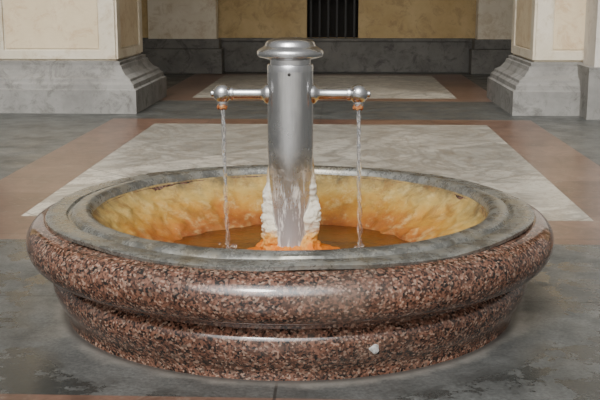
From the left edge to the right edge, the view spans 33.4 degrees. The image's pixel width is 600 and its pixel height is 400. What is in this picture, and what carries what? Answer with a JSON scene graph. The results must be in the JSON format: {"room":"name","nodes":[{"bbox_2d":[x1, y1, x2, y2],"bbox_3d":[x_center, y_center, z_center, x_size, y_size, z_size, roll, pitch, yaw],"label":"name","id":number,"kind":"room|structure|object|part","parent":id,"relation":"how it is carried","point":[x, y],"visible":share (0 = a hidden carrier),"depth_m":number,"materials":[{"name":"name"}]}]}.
{"room":"spa colonnade","nodes":[
{"label":"spa colonnade","id":0,"kind":"room"},
{"bbox_2d":[0,72,599,399],"bbox_3d":[-0.130,0.817,0.735,16.000,0.001,27.000,0,12,2],"label":"floor","id":1,"kind":"structure","parent":0,"point":[441,124],"depth_m":5.15,"materials":[{"name":"grey stone"}]},
{"bbox_2d":[0,0,166,113],"bbox_3d":[-2.488,-2.887,8.337,2.370,4.200,1.680,0,12,2],"label":"stone pillar","id":2,"kind":"structure","parent":1,"relation":"on","point":[57,56],"depth_m":8.20,"materials":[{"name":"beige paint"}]},
{"bbox_2d":[142,0,224,73],"bbox_3d":[-1.434,-3.627,11.942,0.980,4.200,0.280,0,12,2],"label":"pilaster","id":3,"kind":"object","parent":1,"relation":"on","point":[183,38],"visible":0.9,"depth_m":12.19,"materials":[{"name":"beige paint"}]},
{"bbox_2d":[26,165,553,380],"bbox_3d":[-0.029,0.157,3.150,1.604,0.322,1.604,0,12,2],"label":"basin","id":4,"kind":"object","parent":1,"relation":"on","point":[289,325],"depth_m":2.51,"materials":[{"name":"brown stone"}]},
{"bbox_3d":[-0.029,0.014,3.120,1.484,0.031,1.483,0,12,2],"label":"steel rim","id":5,"kind":"part","parent":4,"relation":"part of","materials":[{"name":"grey metal"}]},
{"bbox_2d":[369,344,378,353],"bbox_3d":[0.184,0.369,2.481,0.028,0.031,0.004,-4,12,-17],"label":"chip","id":6,"kind":"object","parent":4,"relation":"attached to","point":[374,349],"visible":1,"depth_m":2.48,"materials":[{"name":"white stone"}]},
{"bbox_2d":[315,174,486,241],"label":"wall","id":7,"kind":"structure","parent":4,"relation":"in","point":[408,211],"depth_m":3.49,"materials":[{"name":"stone"}]},
{"bbox_2d":[257,37,323,247],"bbox_3d":[-0.029,-0.138,3.089,0.202,0.723,0.202,0,12,2],"label":"steel column","id":8,"kind":"structure","parent":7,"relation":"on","point":[289,105],"depth_m":3.02,"materials":[{"name":"silver metal"}]},
{"bbox_2d":[210,84,268,102],"bbox_3d":[-0.177,-0.325,3.057,0.195,0.060,0.060,0,12,2],"label":"left arm","id":9,"kind":"object","parent":8,"relation":"attached to","point":[221,92],"visible":0.96,"depth_m":3.04},
{"bbox_2d":[217,101,227,105],"bbox_3d":[-0.237,-0.297,3.065,0.034,0.014,0.034,0,12,2],"label":"left nozzle","id":10,"kind":"object","parent":9,"relation":"attached to","point":[218,103],"visible":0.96,"depth_m":3.05,"materials":[{"name":"metal"}]},
{"bbox_2d":[217,105,227,109],"bbox_3d":[-0.237,-0.286,3.067,0.033,0.018,0.032,11,16,42],"label":"left nozzle mouth","id":11,"kind":"object","parent":10,"relation":"attached to","point":[221,107],"visible":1,"depth_m":3.06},
{"bbox_2d":[221,109,229,248],"bbox_3d":[-0.232,-0.058,3.114,0.025,0.459,0.017,0,12,2],"label":"water stream","id":12,"kind":"object","parent":11,"relation":"attached to","point":[223,124],"visible":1,"depth_m":3.11,"materials":[{"name":"white"}]},
{"bbox_2d":[256,160,322,249],"bbox_3d":[-0.020,0.019,3.140,0.282,0.325,0.278,0,12,2],"label":"crust","id":13,"kind":"object","parent":8,"relation":"attached to","point":[312,217],"visible":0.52,"depth_m":3.10,"materials":[{"name":"white stone"}]},
{"bbox_2d":[311,84,370,103],"bbox_3d":[0.118,-0.323,3.045,0.195,0.060,0.060,0,12,2],"label":"right arm","id":14,"kind":"object","parent":8,"relation":"attached to","point":[357,93],"visible":0.97,"depth_m":3.03},
{"bbox_2d":[353,102,363,105],"bbox_3d":[0.178,-0.294,3.048,0.034,0.014,0.034,0,12,2],"label":"right nozzle","id":15,"kind":"object","parent":14,"relation":"attached to","point":[354,103],"visible":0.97,"depth_m":3.04,"materials":[{"name":"metal"}]},
{"bbox_2d":[352,105,362,110],"bbox_3d":[0.179,-0.282,3.051,0.033,0.018,0.032,11,16,42],"label":"right nozzle mouth","id":16,"kind":"object","parent":15,"relation":"attached to","point":[354,107],"visible":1,"depth_m":3.04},
{"bbox_2d":[356,110,361,246],"bbox_3d":[0.184,-0.054,3.098,0.024,0.459,0.018,0,12,2],"label":"water stream","id":17,"kind":"object","parent":16,"relation":"attached to","point":[358,116],"visible":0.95,"depth_m":3.09,"materials":[{"name":"white"}]},
{"bbox_2d":[173,224,409,248],"bbox_3d":[-0.029,0.168,3.152,0.850,0.002,0.850,0,12,2],"label":"pool water","id":18,"kind":"object","parent":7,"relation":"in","point":[343,237],"visible":0.17,"depth_m":3.34,"materials":[{"name":"brown liquid"}]},
{"bbox_2d":[218,242,236,248],"bbox_3d":[-0.224,0.151,3.159,0.043,0.034,0.076,-10,15,-40],"label":"water splash","id":19,"kind":"object","parent":18,"relation":"on","point":[233,244],"visible":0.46,"depth_m":3.15,"materials":[{"name":"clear liquid"}]},
{"bbox_2d":[248,243,339,249],"bbox_3d":[-0.022,0.156,3.150,0.365,0.058,0.329,0,12,2],"label":"mound","id":20,"kind":"object","parent":18,"relation":"on","point":[325,246],"visible":0.21,"depth_m":3.14,"materials":[{"name":"orange stone"}]},
{"bbox_2d":[468,0,512,74],"bbox_3d":[2.492,-3.596,11.788,0.840,4.200,0.280,0,12,2],"label":"pilaster","id":21,"kind":"object","parent":1,"relation":"on","point":[491,45],"visible":0.56,"depth_m":12.04,"materials":[{"name":"beige paint"}]},
{"bbox_2d":[487,0,599,119],"bbox_3d":[2.558,-2.846,8.138,1.670,4.200,1.680,0,12,2],"label":"stone pillar","id":22,"kind":"structure","parent":1,"relation":"on","point":[553,67],"depth_m":8.02,"materials":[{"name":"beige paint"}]},
{"bbox_2d":[141,0,475,37],"bbox_3d":[0.360,-3.691,12.254,16.000,4.200,0.300,0,12,2],"label":"wall","id":23,"kind":"structure","parent":0,"point":[236,18],"depth_m":12.39,"materials":[{"name":"paint"}]},
{"bbox_2d":[141,38,474,72],"bbox_3d":[0.352,-1.801,12.443,16.000,0.420,0.089,0,12,2],"label":"trim","id":24,"kind":"structure","parent":23,"relation":"attached to","point":[381,55],"depth_m":12.39,"materials":[{"name":"stone"}]},
{"bbox_2d":[307,0,357,37],"bbox_3d":[0.409,-3.307,12.323,0.640,2.580,0.195,0,12,2],"label":"window","id":25,"kind":"structure","parent":23,"relation":"in","point":[325,18],"depth_m":12.58,"materials":[{"name":"black metal"}]}
]}

